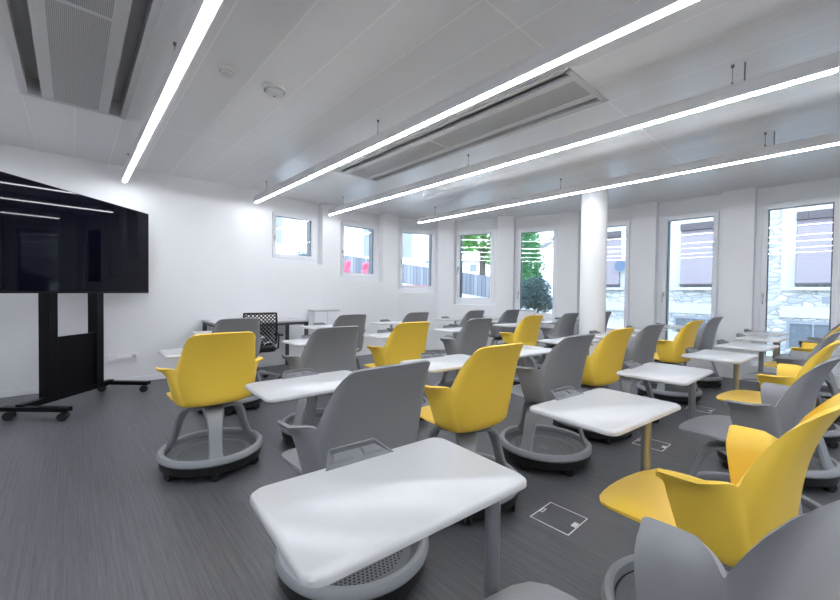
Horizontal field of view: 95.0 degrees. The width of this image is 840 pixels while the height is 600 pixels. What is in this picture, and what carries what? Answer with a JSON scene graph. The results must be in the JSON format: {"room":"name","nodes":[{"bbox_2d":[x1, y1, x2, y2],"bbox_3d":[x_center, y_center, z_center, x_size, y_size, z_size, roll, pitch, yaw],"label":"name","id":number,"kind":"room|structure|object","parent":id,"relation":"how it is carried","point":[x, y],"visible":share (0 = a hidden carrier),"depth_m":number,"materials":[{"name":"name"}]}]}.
{"room":"classroom","nodes":[
{"label":"classroom","id":0,"kind":"room"},
{"bbox_2d":[0,144,271,391],"bbox_3d":[-4.295,-0.383,4.277,5.170,2.800,0.330,0,1,-42],"label":"wall","id":1,"kind":"structure","parent":0,"point":[210,245],"depth_m":4.93,"materials":[{"name":"white paint"}]},
{"bbox_2d":[107,353,136,362],"bbox_3d":[-3.620,0.700,4.677,0.279,0.100,0.030,0,1,-42],"label":"wall socket","id":2,"kind":"object","parent":1,"relation":"attached to","point":[125,357],"visible":1,"depth_m":4.66,"materials":[{"name":"white plastic"}]},
{"bbox_2d":[0,360,284,397],"bbox_3d":[-3.963,0.987,4.387,5.800,0.066,0.012,0,1,-42],"label":"baseboard","id":3,"kind":"structure","parent":1,"relation":"attached to","point":[20,392],"depth_m":4.74,"materials":[{"name":"white"}]},
{"bbox_2d":[272,210,321,264],"bbox_3d":[-2.067,-1.008,6.299,0.880,0.830,0.343,0,1,-43],"label":"window","id":4,"kind":"structure","parent":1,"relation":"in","point":[311,257],"depth_m":6.38,"materials":[{"name":"white"}]},
{"bbox_2d":[0,0,839,219],"bbox_3d":[1.665,-1.496,1.394,10.150,0.001,12.700,0,1,-42],"label":"ceiling","id":5,"kind":"structure","parent":0,"point":[344,67],"depth_m":2.94,"materials":[{"name":"white paint"}]},
{"bbox_2d":[0,0,163,119],"bbox_3d":[-1.804,-1.613,2.039,0.640,0.136,3.015,0,1,-42],"label":"ceiling vent","id":6,"kind":"object","parent":5,"relation":"in","point":[90,55],"visible":1,"depth_m":2.42,"materials":[{"name":"white metal"}]},
{"bbox_2d":[45,0,110,109],"bbox_3d":[-2.298,-1.572,2.585,0.268,0.010,1.446,0,1,-42],"label":"grille","id":7,"kind":"object","parent":6,"relation":"attached to","point":[77,40],"depth_m":2.45,"materials":[{"name":"grey metal"}]},
{"bbox_2d":[64,0,114,17],"bbox_3d":[-1.312,-1.539,1.495,0.268,0.010,1.446,0,1,-42],"label":"grille","id":8,"kind":"object","parent":6,"relation":"attached to","point":[101,8],"depth_m":2.03,"materials":[{"name":"grey metal"}]},
{"bbox_2d":[121,0,222,182],"bbox_3d":[-1.583,-1.441,2.436,0.060,0.229,5.693,0,1,-42],"label":"light strip","id":9,"kind":"object","parent":5,"relation":"hanging from","point":[203,12],"visible":1,"depth_m":2.26,"materials":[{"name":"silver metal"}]},
{"bbox_2d":[219,65,234,77],"bbox_3d":[-1.302,-1.534,2.594,0.100,0.042,0.100,0,1,-42],"label":"smoke detector","id":10,"kind":"object","parent":5,"relation":"attached to","point":[226,71],"visible":1,"depth_m":2.57,"materials":[{"name":"white plastic"}]},
{"bbox_2d":[262,82,286,98],"bbox_3d":[-1.070,-1.526,2.830,0.168,0.060,0.168,0,1,-42],"label":"smoke detector","id":11,"kind":"object","parent":5,"relation":"attached to","point":[272,91],"visible":1,"depth_m":2.79,"materials":[{"name":"white plastic"}]},
{"bbox_2d":[335,67,607,181],"bbox_3d":[0.194,-1.622,3.847,0.640,0.136,3.015,0,1,-42],"label":"ceiling vent","id":12,"kind":"object","parent":5,"relation":"in","point":[559,94],"visible":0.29,"depth_m":3.40,"materials":[{"name":"white metal"}]},
{"bbox_2d":[350,141,445,177],"bbox_3d":[-0.299,-1.581,4.393,0.268,0.010,1.446,0,1,-42],"label":"grille","id":13,"kind":"object","parent":12,"relation":"attached to","point":[425,149],"depth_m":4.31,"materials":[{"name":"grey metal"}]},
{"bbox_2d":[432,81,589,146],"bbox_3d":[0.686,-1.549,3.303,0.268,0.010,1.446,0,1,-42],"label":"grille","id":14,"kind":"object","parent":12,"relation":"attached to","point":[570,92],"depth_m":3.18,"materials":[{"name":"grey metal"}]},
{"bbox_2d":[253,0,698,203],"bbox_3d":[-0.466,-1.446,3.447,0.060,0.229,5.693,0,1,-42],"label":"light strip","id":15,"kind":"object","parent":5,"relation":"hanging from","point":[641,13],"visible":1,"depth_m":2.28,"materials":[{"name":"glowing white plastic diffuser"}]},
{"bbox_2d":[328,51,838,214],"bbox_3d":[0.418,-1.450,4.246,0.060,0.229,5.693,0,1,-42],"label":"light strip","id":16,"kind":"object","parent":5,"relation":"hanging from","point":[828,64],"visible":1,"depth_m":2.83,"materials":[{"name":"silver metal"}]},
{"bbox_2d":[417,131,839,222],"bbox_3d":[1.711,-1.450,5.066,0.060,0.229,5.173,0,1,-42],"label":"light strip","id":17,"kind":"object","parent":5,"relation":"hanging from","point":[831,139],"visible":1,"depth_m":4.04,"materials":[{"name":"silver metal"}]},
{"bbox_2d":[0,350,839,599],"bbox_3d":[1.640,1.204,1.398,10.100,0.120,12.620,0,1,-42],"label":"floor","id":18,"kind":"structure","parent":0,"point":[88,511],"depth_m":2.01,"materials":[{"name":"carpet"}]},
{"bbox_2d":[0,171,150,421],"bbox_3d":[-3.330,0.005,3.821,0.580,2.065,1.730,1,1,0],"label":"television","id":19,"kind":"object","parent":18,"relation":"on","point":[54,240],"visible":1,"depth_m":3.64,"materials":[{"name":"black"}]},
{"bbox_2d":[155,331,263,481],"bbox_3d":[-1.439,0.635,2.624,0.638,0.896,0.821,0,1,-42],"label":"chair","id":20,"kind":"object","parent":18,"relation":"on","point":[211,374],"visible":0.99,"depth_m":2.39,"materials":[{"name":"yellow plastic"}]},
{"bbox_2d":[165,434,255,460],"bbox_3d":[-1.379,1.004,2.559,0.532,0.036,0.532,0,1,-32],"label":"tray","id":21,"kind":"object","parent":20,"relation":"on","point":[196,447],"depth_m":2.61,"materials":[{"name":"grey plastic"}]},
{"bbox_2d":[191,318,264,415],"bbox_3d":[-1.932,0.606,3.870,0.638,0.896,0.830,0,1,-42],"label":"chair","id":22,"kind":"object","parent":18,"relation":"on","point":[231,324],"visible":0.28,"depth_m":3.63,"materials":[{"name":"grey plastic"}]},
{"bbox_2d":[201,317,309,364],"bbox_3d":[-2.275,0.649,5.366,1.220,0.745,0.720,0,1,-42],"label":"desk","id":23,"kind":"object","parent":18,"relation":"on","point":[286,321],"visible":0.45,"depth_m":5.44,"materials":[{"name":"grey laminate"}]},
{"bbox_2d":[243,312,282,381],"bbox_3d":[-2.044,0.590,4.792,0.613,0.892,0.588,0,1,-36],"label":"office chair","id":24,"kind":"object","parent":18,"relation":"on","point":[267,346],"visible":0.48,"depth_m":4.69,"materials":[{"name":"black"}]},
{"bbox_2d":[259,345,276,352],"bbox_3d":[-2.054,0.608,4.809,0.440,0.055,0.420,0,1,-36],"label":"seat cushion","id":25,"kind":"object","parent":24,"relation":"on","point":[264,348],"depth_m":4.73,"materials":[{"name":"black fabric"}]},
{"bbox_2d":[280,326,358,447],"bbox_3d":[-0.833,0.632,3.205,0.622,0.896,0.929,0,1,-19],"label":"chair","id":26,"kind":"object","parent":18,"relation":"on","point":[327,349],"visible":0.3,"depth_m":2.87,"materials":[{"name":"grey plastic"}]},
{"bbox_2d":[287,413,322,427],"bbox_3d":[-0.787,1.001,3.067,0.532,0.036,0.532,1,1,-2],"label":"tray","id":27,"kind":"object","parent":26,"relation":"on","point":[318,416],"depth_m":3.17,"materials":[{"name":"grey plastic"}]},
{"bbox_2d":[301,335,310,338],"bbox_3d":[-1.011,0.344,3.541,0.199,0.042,0.056,0,1,-41],"label":"tray","id":28,"kind":"object","parent":26,"relation":"on","point":[303,336],"depth_m":3.51,"materials":[{"name":"grey plastic"}]},
{"bbox_2d":[308,309,339,334],"bbox_3d":[-1.579,0.577,6.340,0.456,0.830,0.246,0,1,-42],"label":"base cabinet","id":29,"kind":"object","parent":18,"relation":"on","point":[327,316],"visible":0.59,"depth_m":6.23,"materials":[{"name":"white"}]},
{"bbox_2d":[300,314,365,369],"bbox_3d":[-1.013,0.602,4.694,0.640,0.893,0.816,0,1,-42],"label":"chair","id":30,"kind":"object","parent":18,"relation":"on","point":[359,320],"visible":0.23,"depth_m":4.54,"materials":[{"name":"grey plastic"}]},
{"bbox_2d":[244,360,429,599],"bbox_3d":[-0.341,0.666,1.682,0.638,0.896,0.850,0,1,-41],"label":"chair","id":31,"kind":"object","parent":18,"relation":"on","point":[381,403],"visible":0.44,"depth_m":1.41,"materials":[{"name":"grey plastic"}]},
{"bbox_2d":[282,368,317,378],"bbox_3d":[-0.616,0.379,1.957,0.199,0.042,0.056,0,1,-41],"label":"tray","id":32,"kind":"object","parent":31,"relation":"on","point":[299,373],"depth_m":1.96,"materials":[{"name":"grey plastic"}]},
{"bbox_2d":[330,541,417,585],"bbox_3d":[-0.273,1.035,1.605,0.532,0.036,0.532,0,1,-12],"label":"tray","id":33,"kind":"object","parent":31,"relation":"on","point":[392,563],"depth_m":1.48,"materials":[{"name":"grey plastic"}]},
{"bbox_2d":[363,321,429,419],"bbox_3d":[-0.244,0.628,3.763,0.633,0.893,0.963,0,1,-11],"label":"chair","id":34,"kind":"object","parent":18,"relation":"on","point":[406,341],"visible":0.34,"depth_m":3.40,"materials":[{"name":"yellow plastic"}]},
{"bbox_2d":[377,329,390,332],"bbox_3d":[-0.386,0.341,4.107,0.199,0.042,0.056,0,1,-40],"label":"tray","id":35,"kind":"object","parent":34,"relation":"on","point":[378,331],"depth_m":4.11,"materials":[{"name":"grey plastic"}]},
{"bbox_2d":[371,312,428,342],"bbox_3d":[-0.259,0.598,5.396,0.653,0.896,0.860,0,1,-41],"label":"chair","id":36,"kind":"object","parent":18,"relation":"on","point":[414,316],"visible":0.09,"depth_m":5.15,"materials":[{"name":"grey plastic"}]},
{"bbox_2d":[434,310,483,338],"bbox_3d":[0.641,0.593,6.226,0.674,0.893,0.868,0,1,-40],"label":"chair","id":37,"kind":"object","parent":18,"relation":"on","point":[473,314],"visible":0.14,"depth_m":5.92,"materials":[{"name":"grey plastic"}]},
{"bbox_2d":[400,342,523,524],"bbox_3d":[0.235,0.662,2.259,0.696,0.893,0.771,0,1,-39],"label":"chair","id":38,"kind":"object","parent":18,"relation":"on","point":[478,399],"visible":0.67,"depth_m":1.99,"materials":[{"name":"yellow plastic"}]},
{"bbox_2d":[421,352,442,358],"bbox_3d":[0.073,0.375,2.580,0.199,0.042,0.056,0,1,-38],"label":"tray","id":39,"kind":"object","parent":38,"relation":"on","point":[429,355],"depth_m":2.58,"materials":[{"name":"grey plastic"}]},
{"bbox_2d":[433,318,492,388],"bbox_3d":[0.461,0.625,4.415,0.627,0.896,1.015,1,1,-3],"label":"chair","id":40,"kind":"object","parent":18,"relation":"on","point":[473,335],"visible":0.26,"depth_m":4.03,"materials":[{"name":"grey plastic"}]},
{"bbox_2d":[441,383,452,388],"bbox_3d":[0.468,0.995,4.229,0.532,0.036,0.532,0,1,-22],"label":"tray","id":41,"kind":"object","parent":40,"relation":"on","point":[449,385],"depth_m":4.42,"materials":[{"name":"plastic"}]},
{"bbox_2d":[443,325,455,327],"bbox_3d":[0.354,0.338,4.775,0.199,0.042,0.056,0,1,-38],"label":"tray","id":42,"kind":"object","parent":40,"relation":"on","point":[446,326],"depth_m":4.78,"materials":[{"name":"grey plastic"}]},
{"bbox_2d":[483,309,519,362],"bbox_3d":[1.308,0.594,6.619,0.652,0.896,0.834,0,1,-39],"label":"chair","id":43,"kind":"object","parent":18,"relation":"on","point":[510,316],"visible":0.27,"depth_m":6.35,"materials":[{"name":"grey plastic"}]},
{"bbox_2d":[493,315,543,384],"bbox_3d":[1.268,0.621,5.171,0.635,0.896,1.127,1,1,7],"label":"chair","id":44,"kind":"object","parent":18,"relation":"on","point":[526,332],"visible":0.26,"depth_m":4.72,"materials":[{"name":"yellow plastic"}]},
{"bbox_2d":[515,309,536,356],"bbox_3d":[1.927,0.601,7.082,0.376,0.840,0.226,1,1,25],"label":"chair","id":45,"kind":"object","parent":18,"relation":"on","point":[522,314],"visible":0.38,"depth_m":6.99,"materials":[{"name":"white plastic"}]},
{"bbox_2d":[250,438,839,599],"bbox_3d":[0.153,0.690,0.708,0.670,0.893,0.929,0,1,-40],"label":"chair","id":46,"kind":"object","parent":18,"relation":"on","point":[371,501],"visible":1,"depth_m":0.75,"materials":[{"name":"grey plastic"}]},
{"bbox_2d":[326,438,393,470],"bbox_3d":[-0.164,0.402,1.001,0.199,0.042,0.056,0,1,-38],"label":"tray","id":47,"kind":"object","parent":46,"relation":"on","point":[357,453],"depth_m":1.00,"materials":[{"name":"grey plastic"}]},
{"bbox_2d":[495,334,594,476],"bbox_3d":[0.839,0.660,2.779,0.663,0.893,0.792,0,1,-37],"label":"chair","id":48,"kind":"object","parent":18,"relation":"on","point":[528,443],"visible":0.8,"depth_m":2.53,"materials":[{"name":"grey plastic"}]},
{"bbox_2d":[506,430,584,454],"bbox_3d":[0.873,1.028,2.708,0.532,0.036,0.532,1,1,13],"label":"tray","id":49,"kind":"object","parent":48,"relation":"on","point":[550,442],"depth_m":2.77,"materials":[{"name":"grey plastic"}]},
{"bbox_2d":[533,313,578,368],"bbox_3d":[2.007,0.616,5.889,0.635,0.896,1.122,1,1,8],"label":"chair","id":50,"kind":"object","parent":18,"relation":"on","point":[564,327],"visible":0.3,"depth_m":5.46,"materials":[{"name":"grey plastic"}]},
{"bbox_2d":[530,502,587,535],"bbox_3d":[0.715,1.119,1.981,0.208,0.004,0.208,0,1,-42],"label":"box","id":51,"kind":"object","parent":18,"relation":"on","point":[557,517],"visible":1,"depth_m":1.97,"materials":[{"name":"white metal"}]},
{"bbox_2d":[552,311,611,335],"bbox_3d":[2.655,0.616,6.356,0.643,0.896,0.946,0,1,-39],"label":"chair","id":52,"kind":"object","parent":18,"relation":"on","point":[608,313],"visible":0.07,"depth_m":6.14,"materials":[{"name":"grey plastic"}]},
{"bbox_2d":[538,327,634,444],"bbox_3d":[1.427,0.655,3.421,0.621,0.896,0.996,1,1,-5],"label":"chair","id":53,"kind":"object","parent":18,"relation":"on","point":[601,369],"visible":0.57,"depth_m":3.02,"materials":[{"name":"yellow plastic"}]},
{"bbox_2d":[547,335,560,338],"bbox_3d":[1.311,0.368,3.780,0.199,0.042,0.056,0,1,-37],"label":"tray","id":54,"kind":"object","parent":53,"relation":"on","point":[548,336],"depth_m":3.77,"materials":[{"name":"grey plastic"}]},
{"bbox_2d":[579,181,607,356],"bbox_3d":[2.342,-0.239,5.214,0.326,2.640,0.326,0,1,-42],"label":"column","id":55,"kind":"structure","parent":18,"relation":"on","point":[594,204],"depth_m":5.07,"materials":[{"name":"white paint"}]},
{"bbox_2d":[589,324,664,422],"bbox_3d":[2.006,0.653,3.930,0.634,0.896,1.084,1,1,7],"label":"chair","id":56,"kind":"object","parent":18,"relation":"on","point":[642,347],"visible":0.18,"depth_m":3.50,"materials":[{"name":"grey plastic"}]},
{"bbox_2d":[589,330,599,333],"bbox_3d":[1.954,0.366,4.307,0.199,0.042,0.056,0,1,-37],"label":"tray","id":57,"kind":"object","parent":56,"relation":"on","point":[590,332],"depth_m":4.29,"materials":[{"name":"grey plastic"}]},
{"bbox_2d":[633,437,670,450],"bbox_3d":[1.795,1.114,2.986,0.208,0.004,0.208,0,1,-42],"label":"box","id":58,"kind":"object","parent":18,"relation":"on","point":[657,445],"visible":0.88,"depth_m":2.97,"materials":[{"name":"white metal"}]},
{"bbox_2d":[626,320,703,404],"bbox_3d":[2.802,0.650,4.585,0.632,0.896,1.186,1,1,5],"label":"chair","id":59,"kind":"object","parent":18,"relation":"on","point":[668,352],"visible":0.7,"depth_m":4.10,"materials":[{"name":"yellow plastic"}]},
{"bbox_2d":[642,384,687,392],"bbox_3d":[2.780,1.021,4.312,0.532,0.036,0.532,1,1,18],"label":"tray","id":60,"kind":"object","parent":59,"relation":"on","point":[668,387],"depth_m":4.41,"materials":[{"name":"grey plastic"}]},
{"bbox_2d":[530,386,839,599],"bbox_3d":[0.848,0.688,1.312,0.638,0.896,0.870,0,1,-36],"label":"chair","id":61,"kind":"object","parent":18,"relation":"on","point":[767,472],"visible":0.73,"depth_m":1.09,"materials":[{"name":"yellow plastic"}]},
{"bbox_2d":[551,386,583,400],"bbox_3d":[0.620,0.400,1.638,0.199,0.042,0.056,0,1,-37],"label":"tray","id":62,"kind":"object","parent":61,"relation":"on","point":[565,393],"depth_m":1.63,"materials":[{"name":"grey plastic"}]},
{"bbox_2d":[615,571,636,599],"bbox_3d":[0.916,1.057,1.222,0.532,0.036,0.532,1,1,28],"label":"tray","id":63,"kind":"object","parent":61,"relation":"on","point":[625,588],"depth_m":1.40,"materials":[{"name":"grey plastic"}]},
{"bbox_2d":[655,317,722,388],"bbox_3d":[3.597,0.647,5.264,0.625,0.896,1.018,1,1,-1],"label":"chair","id":64,"kind":"object","parent":18,"relation":"on","point":[704,339],"visible":0.36,"depth_m":4.83,"materials":[{"name":"grey plastic"}]},
{"bbox_2d":[685,406,714,412],"bbox_3d":[2.858,1.109,3.927,0.208,0.004,0.208,0,1,-42],"label":"box","id":65,"kind":"object","parent":18,"relation":"on","point":[698,408],"visible":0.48,"depth_m":3.90,"materials":[{"name":"white metal"}]},
{"bbox_2d":[617,354,839,515],"bbox_3d":[1.579,0.683,2.032,0.649,0.893,0.905,0,1,-36],"label":"chair","id":66,"kind":"object","parent":18,"relation":"on","point":[782,408],"visible":0.34,"depth_m":1.94,"materials":[{"name":"grey plastic"}]},
{"bbox_2d":[623,360,642,368],"bbox_3d":[1.290,0.395,2.333,0.199,0.042,0.056,0,1,-41],"label":"tray","id":67,"kind":"object","parent":66,"relation":"on","point":[631,364],"depth_m":2.32,"materials":[{"name":"grey plastic"}]},
{"bbox_2d":[710,480,811,513],"bbox_3d":[1.669,1.052,1.932,0.532,0.036,0.532,0,1,-22],"label":"tray","id":68,"kind":"object","parent":66,"relation":"on","point":[806,508],"depth_m":1.93,"materials":[{"name":"plastic"}]},
{"bbox_2d":[681,339,839,492],"bbox_3d":[2.291,0.680,2.632,0.672,0.893,0.836,0,1,-38],"label":"chair","id":69,"kind":"object","parent":18,"relation":"on","point":[823,471],"visible":0.27,"depth_m":2.45,"materials":[{"name":"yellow plastic"}]},
{"bbox_2d":[685,347,699,352],"bbox_3d":[2.104,0.393,2.974,0.199,0.042,0.056,0,1,-38],"label":"tray","id":70,"kind":"object","parent":69,"relation":"on","point":[687,350],"depth_m":2.96,"materials":[{"name":"grey"}]},
{"bbox_2d":[807,456,823,469],"bbox_3d":[2.333,1.049,2.539,0.532,0.036,0.532,2,1,38],"label":"tray","id":71,"kind":"object","parent":69,"relation":"on","point":[814,464],"depth_m":2.47,"materials":[{"name":"grey plastic"}]},
{"bbox_2d":[714,330,839,447],"bbox_3d":[3.018,0.678,3.268,0.652,0.896,0.806,0,1,-38],"label":"chair","id":72,"kind":"object","parent":18,"relation":"on","point":[831,437],"visible":0.16,"depth_m":3.16,"materials":[{"name":"grey plastic"}]},
{"bbox_2d":[717,339,728,343],"bbox_3d":[2.790,0.390,3.547,0.199,0.042,0.056,0,1,-37],"label":"tray","id":73,"kind":"object","parent":72,"relation":"on","point":[721,341],"depth_m":3.52,"materials":[{"name":"grey plastic"}]},
{"bbox_2d":[735,327,839,421],"bbox_3d":[3.736,0.675,3.905,0.638,0.896,0.826,0,1,-38],"label":"chair","id":74,"kind":"object","parent":18,"relation":"on","point":[807,347],"visible":0.12,"depth_m":3.90,"materials":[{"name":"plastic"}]},
{"bbox_2d":[743,323,839,398],"bbox_3d":[4.329,0.671,4.475,0.639,0.896,0.878,0,1,-38],"label":"chair","id":75,"kind":"object","parent":18,"relation":"on","point":[824,392],"visible":0.12,"depth_m":4.42,"materials":[{"name":"grey plastic"}]},
{"bbox_2d":[819,388,830,392],"bbox_3d":[4.401,1.040,4.383,0.532,0.036,0.532,0,1,-42],"label":"tray","id":76,"kind":"object","parent":75,"relation":"on","point":[826,390],"depth_m":4.40,"materials":[{"name":"grey plastic"}]},
{"bbox_2d":[271,177,839,388],"bbox_3d":[4.293,-0.282,4.518,13.599,2.800,3.579,1,1,27],"label":"wall","id":77,"kind":"structure","parent":0,"point":[297,288],"depth_m":6.50,"materials":[{"name":"white paint"}]},
{"bbox_2d":[339,221,382,281],"bbox_3d":[-1.155,-0.885,7.104,0.931,1.085,0.343,0,1,-40],"label":"window","id":78,"kind":"structure","parent":77,"relation":"in","point":[373,276],"depth_m":7.23,"materials":[{"name":"white"}]},
{"bbox_2d":[398,228,434,292],"bbox_3d":[-0.100,-0.784,7.742,0.877,1.285,0.343,0,1,-23],"label":"window","id":79,"kind":"structure","parent":77,"relation":"in","point":[430,288],"depth_m":7.74,"materials":[{"name":"white"}]},
{"bbox_2d":[453,229,496,305],"bbox_3d":[1.147,-0.653,7.732,0.889,1.515,0.343,1,1,25],"label":"window","id":80,"kind":"structure","parent":77,"relation":"in","point":[491,301],"depth_m":7.70,"materials":[{"name":"white"}]},
{"bbox_2d":[514,226,559,319],"bbox_3d":[2.231,-0.503,7.340,0.845,1.775,0.343,1,1,25],"label":"window","id":81,"kind":"structure","parent":77,"relation":"in","point":[519,232],"depth_m":7.27,"materials":[{"name":"white"}]},
{"bbox_2d":[576,220,631,334],"bbox_3d":[3.261,-0.366,6.742,0.886,2.000,0.343,2,1,41],"label":"window","id":82,"kind":"structure","parent":77,"relation":"in","point":[628,223],"depth_m":6.49,"materials":[{"name":"white"}]},
{"bbox_2d":[656,210,721,352],"bbox_3d":[4.142,-0.231,5.934,0.343,2.220,0.850,0,1,-43],"label":"window","id":83,"kind":"structure","parent":77,"relation":"in","point":[664,222],"depth_m":6.12,"materials":[{"name":"white"}]},
{"bbox_2d":[751,195,839,375],"bbox_3d":[4.968,-0.199,5.029,0.343,2.230,0.922,0,1,-42],"label":"window","id":84,"kind":"structure","parent":77,"relation":"in","point":[763,211],"depth_m":5.24,"materials":[{"name":"white"}]},
{"label":"outside","id":85,"kind":"structure","parent":0,"visible":0},
{"bbox_2d":[353,267,836,365],"bbox_3d":[15.857,0.758,20.380,105.007,15.387,53.604,1,1,35],"label":"ground","id":86,"kind":"structure","parent":85,"point":[612,323],"depth_m":10.88,"materials":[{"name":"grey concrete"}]},
{"bbox_2d":[297,251,305,255],"bbox_3d":[-4.328,-1.528,15.171,1.309,0.785,0.726,1,1,-3],"label":"clipped hedge","id":87,"kind":"object","parent":86,"relation":"on","point":[302,253],"visible":0.04,"depth_m":15.12,"materials":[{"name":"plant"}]},
{"bbox_2d":[344,259,350,272],"bbox_3d":[-2.655,-1.116,14.003,0.331,0.719,0.352,0,1,-42],"label":"flowering shrub","id":88,"kind":"object","parent":86,"relation":"on","point":[347,265],"visible":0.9,"depth_m":13.94,"materials":[{"name":"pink plant"}]},
{"bbox_2d":[276,217,428,266],"bbox_3d":[-6.842,-5.047,24.682,17.800,8.300,6.800,0,1,-42],"label":"house","id":89,"kind":"structure","parent":86,"relation":"on","point":[291,234],"depth_m":23.15,"materials":[{"name":"white"}]},
{"bbox_2d":[276,217,281,243],"bbox_3d":[-7.549,-3.827,19.992,0.750,1.780,0.060,0,1,-42],"label":"window shutter","id":90,"kind":"object","parent":89,"relation":"hanging from","point":[278,219],"depth_m":20.12,"materials":[{"name":"grey"}]},
{"bbox_2d":[364,229,368,256],"bbox_3d":[-3.230,-3.813,23.900,0.600,2.250,0.060,0,1,-42],"label":"window shutter","id":91,"kind":"object","parent":89,"relation":"hanging from","point":[366,232],"depth_m":23.79,"materials":[{"name":"grey"}]},
{"bbox_2d":[403,233,411,257],"bbox_3d":[-0.892,-3.899,26.012,0.900,2.100,0.060,0,1,-42],"label":"window shutter","id":92,"kind":"object","parent":89,"relation":"hanging from","point":[407,238],"depth_m":26.02,"materials":[{"name":"grey"}]},
{"bbox_2d":[361,262,368,273],"bbox_3d":[-2.005,-1.027,14.000,0.325,0.700,0.312,0,1,-42],"label":"flowering shrub","id":93,"kind":"object","parent":86,"relation":"on","point":[365,266],"visible":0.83,"depth_m":13.95,"materials":[{"name":"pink plant"}]},
{"bbox_2d":[344,255,489,297],"bbox_3d":[-0.351,-0.811,14.525,7.772,2.182,0.130,1,1,28],"label":"wooden fence","id":94,"kind":"object","parent":86,"relation":"on","point":[472,284],"visible":0.23,"depth_m":14.20,"materials":[{"name":"grey wood"}]},
{"bbox_2d":[424,260,488,275],"bbox_3d":[2.385,-1.300,23.981,3.900,2.060,3.400,1,1,8],"label":"house","id":95,"kind":"structure","parent":86,"relation":"on","point":[469,266],"depth_m":22.34,"materials":[{"name":"white"}]},
{"bbox_2d":[463,234,523,275],"bbox_3d":[2.582,-2.651,16.029,3.612,4.590,2.456,0,1,-19],"label":"leafy tree","id":96,"kind":"object","parent":86,"relation":"on","point":[470,242],"visible":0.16,"depth_m":15.88,"materials":[{"name":"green plant"}]},
{"bbox_2d":[522,232,545,295],"bbox_3d":[3.393,-1.479,12.057,1.069,3.508,1.055,0,1,-42],"label":"conifer tree","id":97,"kind":"object","parent":86,"relation":"on","point":[530,251],"visible":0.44,"depth_m":11.82,"materials":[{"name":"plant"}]},
{"bbox_2d":[521,276,552,312],"bbox_3d":[2.707,-0.011,9.089,0.810,1.153,0.852,0,1,-42],"label":"round bush","id":98,"kind":"object","parent":86,"relation":"on","point":[541,302],"visible":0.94,"depth_m":8.94,"materials":[{"name":"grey plant"}]},
{"bbox_2d":[540,236,553,283],"bbox_3d":[13.253,-1.865,26.750,9.000,4.350,5.800,1,1,8],"label":"house","id":99,"kind":"structure","parent":86,"relation":"on","point":[548,245],"depth_m":27.42,"materials":[{"name":"white"}]},
{"bbox_2d":[606,204,839,364],"bbox_3d":[10.107,-1.158,6.977,0.640,8.400,14.840,0,1,-42],"label":"stone house","id":100,"kind":"structure","parent":86,"relation":"on","point":[800,239],"depth_m":8.81,"materials":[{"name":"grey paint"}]},
{"bbox_2d":[606,237,620,283],"bbox_3d":[5.492,-1.166,11.718,0.105,1.386,1.120,0,1,-42],"label":"roller shutter","id":101,"kind":"object","parent":100,"relation":"hanging from","point":[613,243],"depth_m":11.43,"materials":[{"name":"grey"}]},
{"bbox_2d":[614,260,624,271],"bbox_3d":[5.881,-0.989,11.252,0.174,0.350,0.350,0,1,-42],"label":"round sign","id":102,"kind":"object","parent":100,"relation":"attached to","point":[619,266],"visible":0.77,"depth_m":11.21,"materials":[{"name":"blue"}]},
{"bbox_2d":[680,229,712,283],"bbox_3d":[7.300,-1.106,9.720,0.105,1.386,1.210,0,1,-42],"label":"roller shutter","id":103,"kind":"object","parent":100,"relation":"hanging from","point":[696,245],"depth_m":9.91,"materials":[{"name":"grey"}]},
{"bbox_2d":[795,217,839,282],"bbox_3d":[8.768,-1.058,8.096,0.105,1.386,1.210,0,1,-42],"label":"roller shutter","id":104,"kind":"object","parent":100,"relation":"hanging from","point":[813,235],"depth_m":8.34,"materials":[{"name":"grey"}]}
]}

